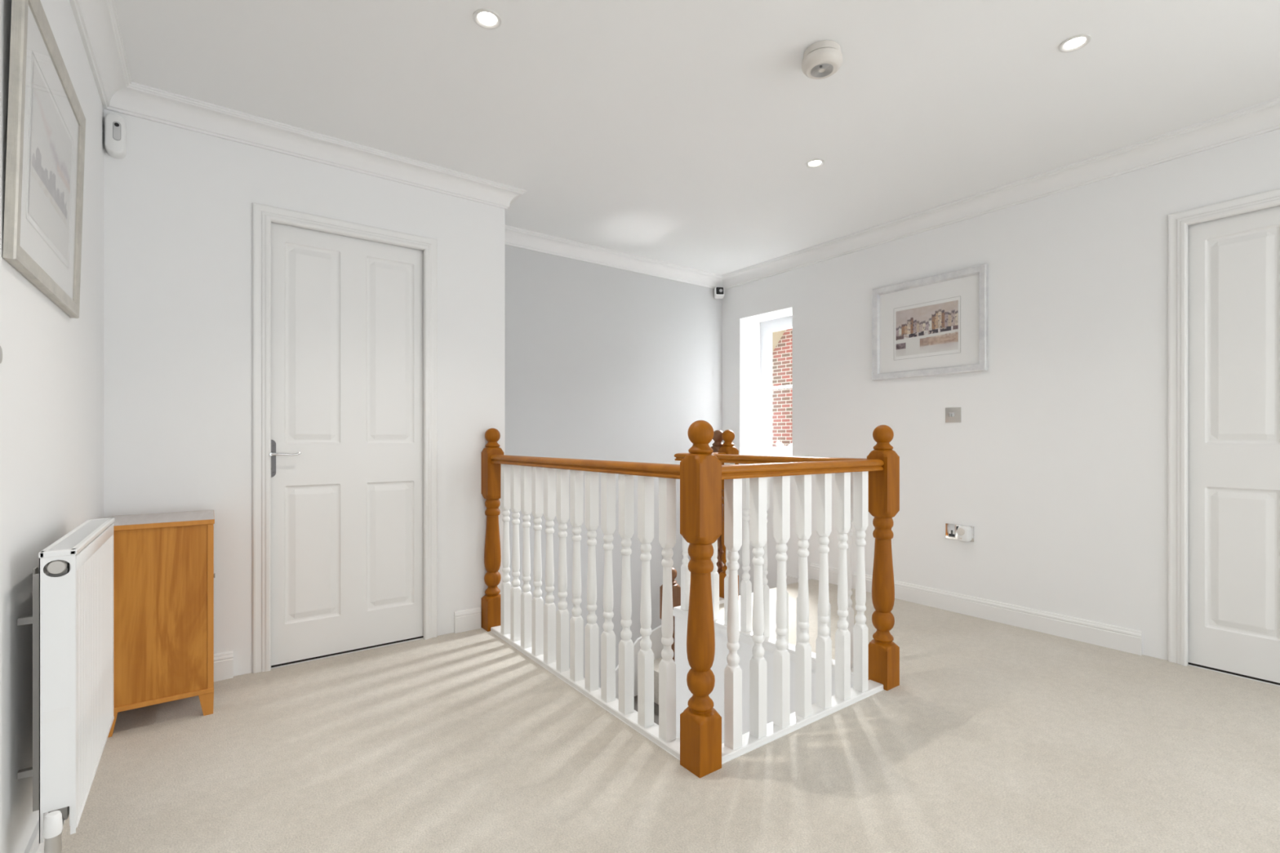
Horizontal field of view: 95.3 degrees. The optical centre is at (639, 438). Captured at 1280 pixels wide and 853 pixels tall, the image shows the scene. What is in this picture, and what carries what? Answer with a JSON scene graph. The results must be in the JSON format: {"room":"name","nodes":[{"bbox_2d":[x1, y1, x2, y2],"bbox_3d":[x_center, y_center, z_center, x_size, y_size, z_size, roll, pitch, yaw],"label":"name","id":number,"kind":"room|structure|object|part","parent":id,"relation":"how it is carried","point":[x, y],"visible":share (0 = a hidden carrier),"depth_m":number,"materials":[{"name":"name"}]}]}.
{"room":"upstairs landing","nodes":[
{"label":"upstairs landing","id":0,"kind":"room"},
{"bbox_2d":[0,0,103,852],"bbox_3d":[-0.363,1.126,-0.175,0.150,4.955,7.251,0,0,-36],"label":"wall","id":1,"kind":"structure","parent":0,"point":[51,366],"depth_m":1.36,"materials":[{"name":"white paint"}]},
{"bbox_2d":[0,346,2,363],"bbox_3d":[-1.131,-0.149,1.011,0.027,0.088,0.086,0,0,-36],"label":"dimmer switch","id":2,"kind":"object","parent":1,"relation":"attached to","point":[1,350],"visible":1,"depth_m":1.03,"materials":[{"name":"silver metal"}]},
{"bbox_2d":[2,0,85,318],"bbox_3d":[-1.425,-0.643,1.415,0.032,0.586,0.696,0,0,-36],"label":"framed picture","id":3,"kind":"object","parent":1,"relation":"attached to","point":[42,232],"visible":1,"depth_m":1.33,"materials":[{"name":"beige wood"}]},
{"bbox_2d":[28,61,71,261],"bbox_3d":[-1.425,-0.644,1.415,0.008,0.326,0.431,0,0,-36],"label":"print","id":4,"kind":"object","parent":3,"relation":"attached to","point":[50,154],"depth_m":1.38},
{"bbox_2d":[17,517,114,852],"bbox_3d":[-1.365,0.615,1.393,0.101,0.776,0.650,0,0,-36],"label":"radiator","id":5,"kind":"object","parent":1,"relation":"attached to","point":[72,619],"visible":1,"depth_m":1.21,"materials":[{"name":"white metal"}]},
{"bbox_3d":[-1.188,0.522,1.192,0.053,0.578,0.020,0,0,-36],"label":"panel","id":6,"kind":"part","parent":5,"relation":"part of","materials":[{"name":"white metal"}]},
{"bbox_2d":[38,517,114,558],"bbox_3d":[-1.361,0.233,1.425,0.056,0.012,0.603,0,0,-36],"label":"grille","id":7,"kind":"object","parent":5,"relation":"attached to","point":[75,544],"depth_m":1.33,"materials":[{"name":"white metal"}]},
{"bbox_3d":[-1.347,0.536,1.441,0.011,0.527,0.584,0,0,-36],"label":"ribbed panel","id":8,"kind":"part","parent":5,"relation":"part of","materials":[{"name":"white metal"}]},
{"bbox_2d":[23,650,233,852],"bbox_3d":[0.023,0.949,-0.231,0.404,0.109,6.401,0,0,-36],"label":"baseboard","id":9,"kind":"structure","parent":1,"relation":"attached to","point":[223,662],"depth_m":2.42,"materials":[{"name":"white paint"}]},
{"bbox_2d":[103,109,505,676],"bbox_3d":[-1.599,1.126,2.985,1.623,4.955,0.701,0,0,-36],"label":"wall","id":10,"kind":"structure","parent":0,"point":[178,207],"depth_m":2.44,"materials":[{"name":"white paint"}]},
{"bbox_2d":[104,112,126,159],"bbox_3d":[-1.997,-1.157,2.220,0.060,0.155,0.056,0,0,-36],"label":"sensor","id":11,"kind":"object","parent":10,"relation":"attached to","point":[115,126],"visible":1,"depth_m":2.20,"materials":[{"name":"white plastic"}]},
{"bbox_3d":[-1.978,-1.165,2.203,0.020,0.066,0.003,0,0,-36],"label":"window plate","id":12,"kind":"part","parent":11,"relation":"part of","materials":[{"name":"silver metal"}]},
{"bbox_2d":[253,202,437,673],"bbox_3d":[-1.369,-0.005,2.762,0.781,2.016,0.150,0,0,-36],"label":"door","id":13,"kind":"structure","parent":10,"relation":"in","point":[345,313],"depth_m":2.72,"materials":[{"name":"white paint"}]},
{"bbox_3d":[-1.616,0.085,2.549,0.041,0.166,0.006,0,0,-36],"label":"handle","id":14,"kind":"part","parent":13,"relation":"part of","materials":[{"name":"silver metal"}]},
{"bbox_3d":[-1.560,0.066,2.557,0.124,0.024,0.048,0,0,-36],"label":"lever","id":15,"kind":"part","parent":13,"relation":"part of","materials":[{"name":"silver metal"}]},
{"bbox_2d":[453,607,480,633],"bbox_3d":[-0.903,0.949,3.054,0.138,0.109,0.018,0,0,-36],"label":"baseboard","id":16,"kind":"structure","parent":10,"relation":"attached to","point":[468,620],"depth_m":3.05,"materials":[{"name":"white paint"}]},
{"bbox_2d":[505,244,721,688],"bbox_3d":[-0.231,1.126,4.340,2.188,4.955,0.150,0,0,-36],"label":"wall","id":17,"kind":"structure","parent":0,"point":[603,362],"depth_m":4.22,"materials":[{"name":"white paint"}]},
{"bbox_2d":[713,286,724,298],"bbox_3d":[0.657,-1.216,4.856,0.078,0.089,0.092,0,0,-5],"label":"security camera","id":18,"kind":"object","parent":17,"relation":"attached to","point":[718,291],"visible":1,"depth_m":4.82,"materials":[{"name":"white plastic"}]},
{"bbox_2d":[61,579,1279,852],"bbox_3d":[1.377,1.128,0.677,3.961,0.250,6.551,0,0,-36],"label":"floor","id":19,"kind":"structure","parent":0,"point":[993,736],"depth_m":1.80,"materials":[{"name":"beige carpet"}]},
{"bbox_2d":[107,510,215,737],"bbox_3d":[-1.778,0.648,2.173,0.318,0.711,0.341,0,0,-36],"label":"base cabinet","id":20,"kind":"object","parent":19,"relation":"on","point":[164,575],"visible":0.8,"depth_m":2.05,"materials":[{"name":"brown wood"}]},
{"bbox_3d":[-1.796,0.964,1.974,0.045,0.079,0.035,0,0,-36],"label":"leg","id":21,"kind":"part","parent":20,"relation":"part of","materials":[{"name":"brown wood"}]},
{"bbox_3d":[-1.779,0.917,2.171,0.308,0.017,0.337,0,0,-36],"label":"plinth rail","id":22,"kind":"part","parent":20,"relation":"part of","materials":[{"name":"brown wood"}]},
{"bbox_3d":[-1.585,0.964,2.130,0.045,0.079,0.035,0,0,-36],"label":"leg","id":23,"kind":"part","parent":20,"relation":"part of","materials":[{"name":"brown wood"}]},
{"bbox_2d":[480,420,899,777],"bbox_3d":[0.260,0.488,2.854,1.478,1.091,1.719,0,0,-36],"label":"balustrade","id":24,"kind":"object","parent":19,"relation":"on","point":[536,486],"visible":1,"depth_m":2.14,"materials":[{"name":"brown wood"}]},
{"bbox_3d":[-0.783,0.509,3.095,0.090,0.989,0.090,0,0,-36],"label":"newel post","id":25,"kind":"part","parent":24,"relation":"part of","materials":[{"name":"brown wood"}]},
{"bbox_3d":[-0.298,0.104,2.441,0.061,0.044,1.549,0,0,-36],"label":"handrail","id":26,"kind":"part","parent":24,"relation":"part of","materials":[{"name":"brown wood"}]},
{"bbox_3d":[-0.296,1.009,2.442,0.067,0.050,1.541,0,0,-36],"label":"rail","id":27,"kind":"part","parent":24,"relation":"part of","materials":[{"name":"white paint"}]},
{"bbox_3d":[0.186,0.509,1.786,0.090,0.989,0.090,0,0,-36],"label":"newel post","id":28,"kind":"part","parent":24,"relation":"part of","materials":[{"name":"brown wood"}]},
{"bbox_3d":[0.549,0.509,3.628,0.090,0.989,0.090,0,0,-36],"label":"newel post","id":29,"kind":"part","parent":24,"relation":"part of","materials":[{"name":"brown wood"}]},
{"bbox_3d":[0.716,1.009,3.014,0.375,0.050,1.257,0,0,-36],"label":"rail","id":30,"kind":"part","parent":24,"relation":"part of","materials":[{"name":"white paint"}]},
{"bbox_3d":[0.722,0.104,3.014,0.374,0.044,1.256,0,0,-36],"label":"handrail","id":31,"kind":"part","parent":24,"relation":"part of","materials":[{"name":"brown wood"}]},
{"bbox_3d":[0.590,0.104,2.085,0.925,0.044,0.061,0,0,-36],"label":"handrail","id":32,"kind":"part","parent":24,"relation":"part of","materials":[{"name":"brown wood"}]},
{"bbox_3d":[0.589,1.009,2.087,0.917,0.050,0.067,0,0,-36],"label":"rail","id":33,"kind":"part","parent":24,"relation":"part of","materials":[{"name":"white paint"}]},
{"bbox_3d":[0.994,0.509,2.384,0.090,0.989,0.090,0,0,-36],"label":"newel post","id":34,"kind":"part","parent":24,"relation":"part of","materials":[{"name":"brown wood"}]},
{"bbox_2d":[113,0,1279,275],"bbox_3d":[1.289,-1.427,1.048,4.261,0.150,7.251,0,0,-36],"label":"ceiling","id":35,"kind":"structure","parent":0,"point":[685,133],"depth_m":2.25,"materials":[{"name":"white paint"}]},
{"bbox_2d":[472,8,501,29],"bbox_3d":[-0.491,-1.349,1.874,0.089,0.005,0.089,0,0,-36],"label":"recessed light","id":36,"kind":"object","parent":35,"relation":"in","point":[486,18],"visible":1,"depth_m":1.87,"materials":[{"name":"white metal"}]},
{"bbox_3d":[-0.491,-1.350,1.874,0.058,0.002,0.058,0,0,-36],"label":"bulb","id":37,"kind":"part","parent":36,"relation":"part of","materials":[{"name":"white glass"}]},
{"bbox_2d":[805,158,824,168],"bbox_3d":[0.856,-1.349,2.854,0.089,0.005,0.089,0,0,-36],"label":"recessed light","id":38,"kind":"object","parent":35,"relation":"in","point":[813,163],"visible":1,"depth_m":2.85,"materials":[{"name":"white metal"}]},
{"bbox_3d":[0.856,-1.350,2.854,0.058,0.002,0.058,0,0,-36],"label":"bulb","id":39,"kind":"part","parent":38,"relation":"part of","materials":[{"name":"white glass"}]},
{"bbox_2d":[801,40,842,79],"bbox_3d":[0.635,-1.318,2.035,0.137,0.068,0.137,0,0,-36],"label":"smoke detector","id":40,"kind":"object","parent":35,"relation":"attached to","point":[823,59],"visible":1,"depth_m":2.00,"materials":[{"name":"white plastic"}]},
{"bbox_2d":[810,63,833,77],"bbox_3d":[0.635,-1.286,2.035,0.076,0.001,0.076,0,0,-36],"label":"grille","id":41,"kind":"object","parent":40,"relation":"attached to","point":[817,70],"depth_m":2.04,"materials":[{"name":"grey plastic"}]},
{"bbox_2d":[1058,33,1091,52],"bbox_3d":[1.482,-1.349,1.988,0.089,0.005,0.089,0,0,-36],"label":"recessed light","id":42,"kind":"object","parent":35,"relation":"in","point":[1075,42],"visible":1,"depth_m":1.99,"materials":[{"name":"white metal"}]},
{"bbox_3d":[1.482,-1.350,1.988,0.058,0.002,0.058,0,0,-36],"label":"bulb","id":43,"kind":"part","parent":42,"relation":"part of","materials":[{"name":"white glass"}]},
{"bbox_2d":[674,616,853,743],"bbox_3d":[0.725,2.317,3.018,0.365,2.572,1.260,0,0,-36],"label":"wall","id":44,"kind":"structure","parent":0,"point":[744,653],"depth_m":3.10,"materials":[{"name":"white paint"}]},
{"bbox_2d":[721,128,1279,686],"bbox_3d":[2.881,1.126,2.226,0.300,4.955,7.251,0,0,-36],"label":"wall","id":45,"kind":"structure","parent":0,"point":[1056,457],"depth_m":3.08,"materials":[{"name":"white paint"}]},
{"bbox_2d":[69,0,1279,289],"bbox_3d":[1.229,-1.305,1.003,3.811,0.094,6.951,0,0,-36],"label":"trim","id":46,"kind":"structure","parent":45,"relation":"attached to","point":[97,21],"depth_m":2.73,"materials":[{"name":"white paint"}]},
{"bbox_2d":[760,315,792,456],"bbox_3d":[1.093,-0.401,4.637,0.317,1.163,0.531,0,0,-36],"label":"window","id":47,"kind":"structure","parent":45,"relation":"in","point":[767,327],"depth_m":4.84,"materials":[{"name":"white plastic"}]},
{"bbox_2d":[764,453,779,456],"bbox_3d":[1.039,0.130,4.617,0.078,0.031,0.119,0,0,-36],"label":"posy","id":48,"kind":"object","parent":47,"relation":"on","point":[766,454],"visible":0.6,"depth_m":4.59,"materials":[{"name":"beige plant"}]},
{"bbox_2d":[775,440,792,456],"bbox_3d":[1.150,0.086,4.589,0.073,0.140,0.202,0,0,-36],"label":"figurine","id":49,"kind":"object","parent":47,"relation":"on","point":[785,451],"visible":0.88,"depth_m":4.55,"materials":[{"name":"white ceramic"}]},
{"bbox_2d":[871,263,988,380],"bbox_3d":[1.721,-0.676,3.515,0.030,0.592,0.691,0,0,-36],"label":"framed picture","id":50,"kind":"object","parent":45,"relation":"attached to","point":[935,325],"visible":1,"depth_m":3.48,"materials":[{"name":"white wood"}]},
{"bbox_2d":[896,300,958,356],"bbox_3d":[1.725,-0.660,3.520,0.001,0.285,0.379,0,0,-36],"label":"print","id":51,"kind":"object","parent":50,"relation":"attached to","point":[932,328],"depth_m":3.51},
{"bbox_2d":[945,407,960,422],"bbox_3d":[1.822,-0.140,3.395,0.012,0.088,0.088,0,0,-36],"label":"light switch","id":52,"kind":"object","parent":45,"relation":"attached to","point":[953,415],"visible":1,"depth_m":3.39,"materials":[{"name":"grey"}]},
{"bbox_2d":[945,523,973,542],"bbox_3d":[1.845,0.540,3.367,0.009,0.088,0.158,0,0,-36],"label":"power socket","id":53,"kind":"object","parent":45,"relation":"attached to","point":[950,529],"visible":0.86,"depth_m":3.39,"materials":[{"name":"silver metal"}]},
{"bbox_2d":[956,525,971,542],"bbox_3d":[1.845,0.541,3.321,0.052,0.088,0.062,0,0,-36],"label":"plug","id":54,"kind":"object","parent":53,"relation":"attached to","point":[964,532],"visible":1,"depth_m":3.30,"materials":[{"name":"white plastic"}]},
{"bbox_2d":[809,563,1142,655],"bbox_3d":[1.778,0.949,3.449,0.018,0.109,1.850,0,0,-36],"label":"baseboard","id":55,"kind":"structure","parent":45,"relation":"attached to","point":[1108,636],"depth_m":3.12,"materials":[{"name":"white paint"}]},
{"bbox_2d":[1168,188,1279,684],"bbox_3d":[2.657,-0.005,2.348,0.131,2.016,0.781,0,0,-36],"label":"door","id":56,"kind":"structure","parent":45,"relation":"in","point":[1224,257],"depth_m":2.50,"materials":[{"name":"white paint"}]},
{"label":"outside","id":57,"kind":"structure","parent":0,"visible":0},
{"bbox_3d":[7.042,4.103,18.895,26.200,0.200,38.000,0,0,-37],"label":"ground","id":58,"kind":"structure","parent":57,"visible":0},
{"bbox_2d":[772,328,792,446],"bbox_3d":[5.458,0.155,12.629,5.400,7.697,5.863,0,0,-36],"label":"house","id":59,"kind":"structure","parent":58,"relation":"on","point":[782,340],"depth_m":12.12,"materials":[{"name":"brick"}]},
{"bbox_3d":[1.229,3.653,1.003,3.811,0.100,6.951,0,0,-37],"label":"floor","id":60,"kind":"structure","parent":0,"visible":0},
{"bbox_2d":[615,430,798,724],"bbox_3d":[0.093,1.623,3.908,2.179,3.361,0.928,0,0,-36],"label":"staircase","id":61,"kind":"structure","parent":60,"relation":"on","point":[655,637],"depth_m":4.23,"materials":[{"name":"white wood"}]},
{"bbox_3d":[0.183,2.034,3.494,0.090,2.389,0.090,0,0,-36],"label":"newel post","id":62,"kind":"part","parent":61,"relation":"part of","materials":[{"name":"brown wood"}]},
{"bbox_3d":[0.497,0.959,3.705,0.090,1.889,0.090,0,0,-36],"label":"newel post","id":63,"kind":"part","parent":61,"relation":"part of","materials":[{"name":"brown wood"}]}
]}

